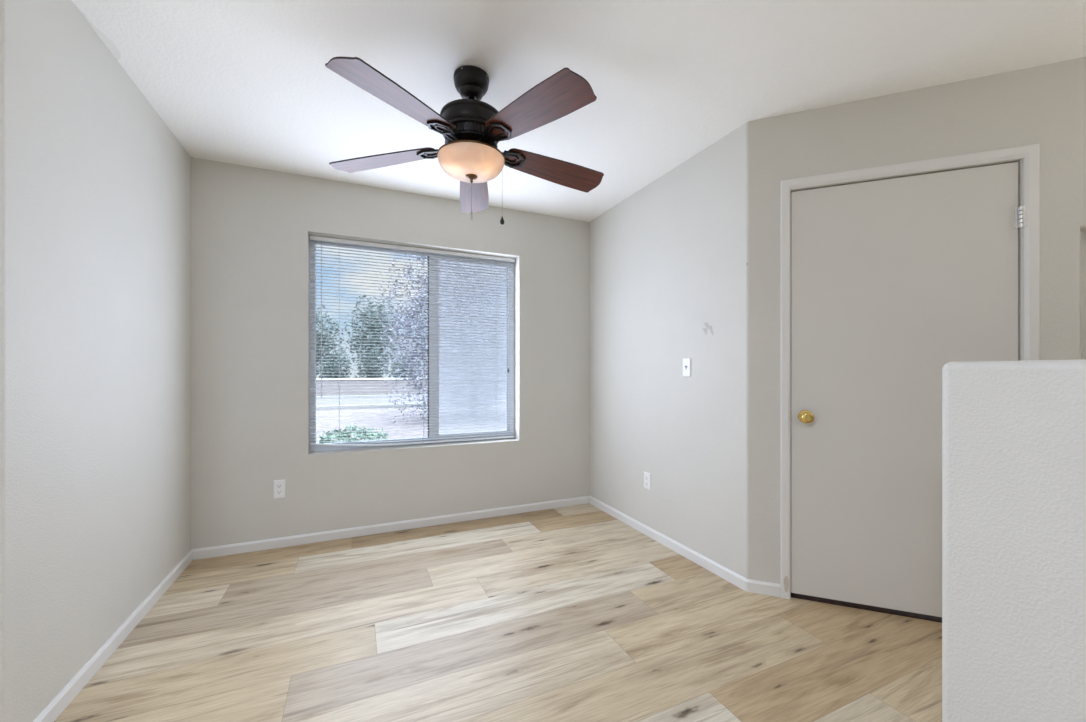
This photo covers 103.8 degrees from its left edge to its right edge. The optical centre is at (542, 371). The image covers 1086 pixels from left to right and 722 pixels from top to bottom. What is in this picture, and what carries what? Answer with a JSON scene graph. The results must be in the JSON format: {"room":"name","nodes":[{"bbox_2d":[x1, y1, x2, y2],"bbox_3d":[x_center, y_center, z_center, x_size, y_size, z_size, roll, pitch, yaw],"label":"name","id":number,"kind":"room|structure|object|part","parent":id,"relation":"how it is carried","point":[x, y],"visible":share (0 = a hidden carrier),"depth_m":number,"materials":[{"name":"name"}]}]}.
{"room":"empty living room","nodes":[
{"label":"empty living room","id":0,"kind":"room"},
{"bbox_2d":[0,0,190,721],"bbox_3d":[-2.340,-0.079,1.664,1.120,2.440,1.507,0,0,-24],"label":"wall","id":1,"kind":"structure","parent":0,"point":[95,186],"depth_m":1.53,"materials":[{"name":"white paint"}]},
{"bbox_2d":[33,549,192,721],"bbox_3d":[-2.277,1.110,1.685,1.012,0.062,1.519,0,0,-24],"label":"baseboard","id":2,"kind":"structure","parent":1,"relation":"attached to","point":[76,684],"depth_m":1.68,"materials":[{"name":"white paint"}]},
{"bbox_2d":[191,157,589,548],"bbox_3d":[-0.901,-0.019,3.223,3.054,2.560,0.180,0,0,-24],"label":"wall","id":3,"kind":"structure","parent":0,"point":[252,228],"depth_m":2.85,"materials":[{"name":"beige paint"}]},
{"bbox_2d":[273,479,285,498],"bbox_3d":[-1.710,0.764,2.762,0.068,0.120,0.008,0,0,-24],"label":"wall outlet","id":4,"kind":"object","parent":3,"relation":"attached to","point":[279,486],"visible":1,"depth_m":2.76,"materials":[{"name":"white plastic"}]},
{"bbox_2d":[192,496,588,559],"bbox_3d":[-0.862,1.110,3.135,2.774,0.062,0.012,0,0,-24],"label":"baseboard","id":5,"kind":"structure","parent":3,"relation":"attached to","point":[230,549],"depth_m":2.98,"materials":[{"name":"white paint"}]},
{"bbox_2d":[310,240,513,451],"bbox_3d":[-0.939,-0.188,3.273,1.501,1.490,0.047,0,0,-24],"label":"window","id":6,"kind":"structure","parent":3,"relation":"in","point":[436,375],"depth_m":3.42,"materials":[{"name":"white plastic"}]},
{"bbox_2d":[310,235,514,445],"bbox_3d":[-0.918,-0.193,3.223,1.487,1.472,0.039,0,0,-24],"label":"mini blind","id":7,"kind":"object","parent":6,"relation":"attached to","point":[313,238],"visible":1,"depth_m":3.19,"materials":[{"name":"white plastic"}]},
{"bbox_3d":[-0.918,-0.916,3.223,1.487,0.026,0.027,0,0,-24],"label":"head rail","id":8,"kind":"part","parent":7,"relation":"part of","materials":[{"name":"white metal"}]},
{"bbox_3d":[-0.918,0.518,3.224,1.487,0.050,0.025,0,0,-24],"label":"rail","id":9,"kind":"part","parent":7,"relation":"part of","materials":[{"name":"white"}]},
{"bbox_3d":[-0.557,-0.191,3.442,0.606,1.416,0.027,0,0,-24],"label":"sash frame","id":10,"kind":"part","parent":6,"relation":"part of","materials":[{"name":"white plastic"}]},
{"bbox_2d":[54,503,941,721],"bbox_3d":[0.892,1.201,0.316,5.900,0.120,6.612,0,0,-24],"label":"floor","id":11,"kind":"structure","parent":0,"point":[574,613],"depth_m":1.80,"materials":[{"name":"brown wood"}]},
{"bbox_2d":[71,0,1085,221],"bbox_3d":[0.727,-1.423,0.564,6.200,0.251,7.800,0,0,-24],"label":"ceiling","id":12,"kind":"structure","parent":0,"point":[239,82],"depth_m":1.78,"materials":[{"name":"white paint"}]},
{"bbox_2d":[325,56,603,224],"bbox_3d":[-0.276,-0.982,1.903,1.241,0.634,1.278,0,0,-24],"label":"ceiling fan","id":13,"kind":"object","parent":12,"relation":"hanging from","point":[471,128],"visible":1,"depth_m":1.77,"materials":[{"name":"brown wood"}]},
{"bbox_3d":[-0.723,-0.968,1.955,0.504,0.065,0.158,0,0,10],"label":"blade","id":14,"kind":"part","parent":13,"relation":"part of","materials":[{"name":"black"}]},
{"bbox_3d":[-0.512,-0.968,1.516,0.158,0.065,0.504,0,0,28],"label":"blade","id":15,"kind":"part","parent":13,"relation":"part of","materials":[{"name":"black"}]},
{"bbox_3d":[-0.316,-0.899,1.881,0.291,0.076,0.291,0,0,-24],"label":"lamp shade","id":16,"kind":"part","parent":13,"relation":"part of","materials":[{"name":"beige glass"}]},
{"bbox_3d":[-0.371,-0.968,2.291,0.158,0.065,0.504,0,0,-8],"label":"blade","id":17,"kind":"part","parent":13,"relation":"part of","materials":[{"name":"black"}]},
{"bbox_3d":[-0.030,-0.968,1.581,0.158,0.065,0.504,0,0,-44],"label":"blade","id":18,"kind":"part","parent":13,"relation":"part of","materials":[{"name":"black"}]},
{"bbox_3d":[0.055,-0.968,2.064,0.505,0.065,0.162,0,0,-24],"label":"blade","id":19,"kind":"part","parent":13,"relation":"part of","materials":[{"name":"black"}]},
{"bbox_2d":[590,121,749,578],"bbox_3d":[0.799,-0.079,2.982,0.141,2.440,1.635,0,0,-24],"label":"wall","id":20,"kind":"structure","parent":0,"point":[670,273],"depth_m":2.69,"materials":[{"name":"white paint"}]},
{"bbox_2d":[644,472,650,489],"bbox_3d":[0.725,0.763,2.967,0.008,0.114,0.072,0,0,-24],"label":"wall outlet","id":21,"kind":"object","parent":20,"relation":"attached to","point":[647,476],"visible":1,"depth_m":2.96,"materials":[{"name":"white plastic"}]},
{"bbox_2d":[589,496,749,591],"bbox_3d":[0.735,1.110,2.950,0.021,0.062,1.644,0,0,-24],"label":"baseboard","id":22,"kind":"structure","parent":20,"relation":"attached to","point":[721,571],"depth_m":2.66,"materials":[{"name":"white paint"}]},
{"bbox_2d":[683,358,690,376],"bbox_3d":[0.877,-0.024,2.613,0.016,0.114,0.068,0,0,-24],"label":"light switch","id":23,"kind":"object","parent":20,"relation":"attached to","point":[686,361],"visible":1,"depth_m":2.61,"materials":[{"name":"white plastic"}]},
{"bbox_2d":[750,57,1085,597],"bbox_3d":[2.342,-0.079,1.929,2.568,2.440,0.390,0,0,21],"label":"wall","id":24,"kind":"structure","parent":0,"point":[1044,105],"depth_m":1.98,"materials":[{"name":"beige paint"}]},
{"bbox_2d":[750,579,780,597],"bbox_3d":[1.136,1.110,2.180,0.139,0.062,0.012,0,0,21],"label":"baseboard","id":25,"kind":"structure","parent":24,"relation":"attached to","point":[759,587],"depth_m":2.17,"materials":[{"name":"white paint"}]},
{"bbox_2d":[780,144,1039,622],"bbox_3d":[1.679,0.089,2.051,0.964,2.104,0.262,0,0,21],"label":"door","id":26,"kind":"structure","parent":24,"relation":"in","point":[895,281],"depth_m":2.01,"materials":[{"name":"paint"}]},
{"bbox_3d":[1.298,0.225,2.094,0.066,0.066,0.067,0,0,21],"label":"knob","id":27,"kind":"part","parent":26,"relation":"part of","materials":[{"name":"gold metal"}]},
{"bbox_2d":[942,359,1085,721],"bbox_3d":[1.577,0.557,0.175,0.130,1.168,2.200,0,0,-24],"label":"wall","id":28,"kind":"structure","parent":0,"point":[1014,432],"depth_m":1.02,"materials":[{"name":"white paint"}]},
{"label":"outside","id":29,"kind":"structure","parent":0,"visible":0},
{"bbox_2d":[316,407,427,442],"bbox_3d":[-9.735,1.391,32.120,70.000,0.200,59.820,0,0,-24],"label":"ground","id":30,"kind":"structure","parent":29,"point":[376,416],"depth_m":10.98,"materials":[{"name":"white concrete"}]},
{"bbox_2d":[316,304,346,377],"bbox_3d":[-18.749,-2.114,34.758,5.294,6.924,5.592,0,0,-24],"label":"tree","id":31,"kind":"object","parent":30,"relation":"on","point":[324,349],"visible":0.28,"depth_m":34.69,"materials":[{"name":"green plant"}]},
{"bbox_2d":[318,348,353,377],"bbox_3d":[-11.717,-0.004,24.076,1.896,2.704,2.260,0,0,-24],"label":"bush","id":32,"kind":"object","parent":30,"relation":"on","point":[329,369],"visible":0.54,"depth_m":23.78,"materials":[{"name":"green plant"}]},
{"bbox_2d":[318,423,387,442],"bbox_3d":[-2.720,1.033,6.069,1.411,0.564,1.254,0,0,-24],"label":"round shrub","id":33,"kind":"object","parent":30,"relation":"on","point":[364,434],"visible":0.18,"depth_m":6.03,"materials":[{"name":"green plant"}]},
{"bbox_2d":[353,345,388,377],"bbox_3d":[-10.066,-0.138,24.894,1.962,2.970,2.205,0,0,-24],"label":"bush","id":34,"kind":"object","parent":30,"relation":"on","point":[368,373],"visible":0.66,"depth_m":24.58,"materials":[{"name":"green plant"}]},
{"bbox_2d":[316,378,427,395],"bbox_3d":[-6.098,0.821,23.898,70.000,0.940,0.320,0,0,-24],"label":"wall","id":35,"kind":"structure","parent":30,"relation":"on","point":[332,386],"depth_m":22.30,"materials":[{"name":"white"}]},
{"bbox_2d":[316,403,427,409],"bbox_3d":[-2.760,1.236,16.354,70.000,0.150,0.300,0,0,-24],"label":"curb","id":36,"kind":"object","parent":30,"relation":"on","point":[364,406],"depth_m":14.70,"materials":[{"name":"grey concrete"}]},
{"bbox_2d":[316,394,427,398],"bbox_3d":[-5.309,1.236,22.115,70.000,0.150,0.300,0,0,-24],"label":"curb","id":37,"kind":"object","parent":30,"relation":"on","point":[399,395],"depth_m":20.52,"materials":[{"name":"grey concrete"}]},
{"bbox_2d":[342,292,405,377],"bbox_3d":[-13.698,-2.521,34.785,4.976,7.737,5.278,0,0,-24],"label":"tree","id":38,"kind":"object","parent":30,"relation":"on","point":[354,338],"visible":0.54,"depth_m":33.97,"materials":[{"name":"green plant"}]},
{"bbox_2d":[372,254,427,423],"bbox_3d":[-1.929,-1.376,11.899,5.204,5.446,5.106,0,0,-13],"label":"tree","id":39,"kind":"object","parent":30,"relation":"on","point":[420,336],"visible":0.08,"depth_m":10.93,"materials":[{"name":"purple plant"}]},
{"bbox_2d":[389,352,420,377],"bbox_3d":[-8.190,0.059,25.513,1.921,2.576,2.251,0,0,-24],"label":"bush","id":40,"kind":"object","parent":30,"relation":"on","point":[397,363],"visible":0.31,"depth_m":25.07,"materials":[{"name":"green plant"}]},
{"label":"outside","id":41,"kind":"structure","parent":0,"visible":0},
{"bbox_2d":[316,397,426,405],"bbox_3d":[-4.034,1.295,19.234,70.000,0.032,6.000,0,0,-24],"label":"street","id":42,"kind":"structure","parent":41,"point":[357,401],"depth_m":18.10,"materials":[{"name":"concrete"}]}
]}

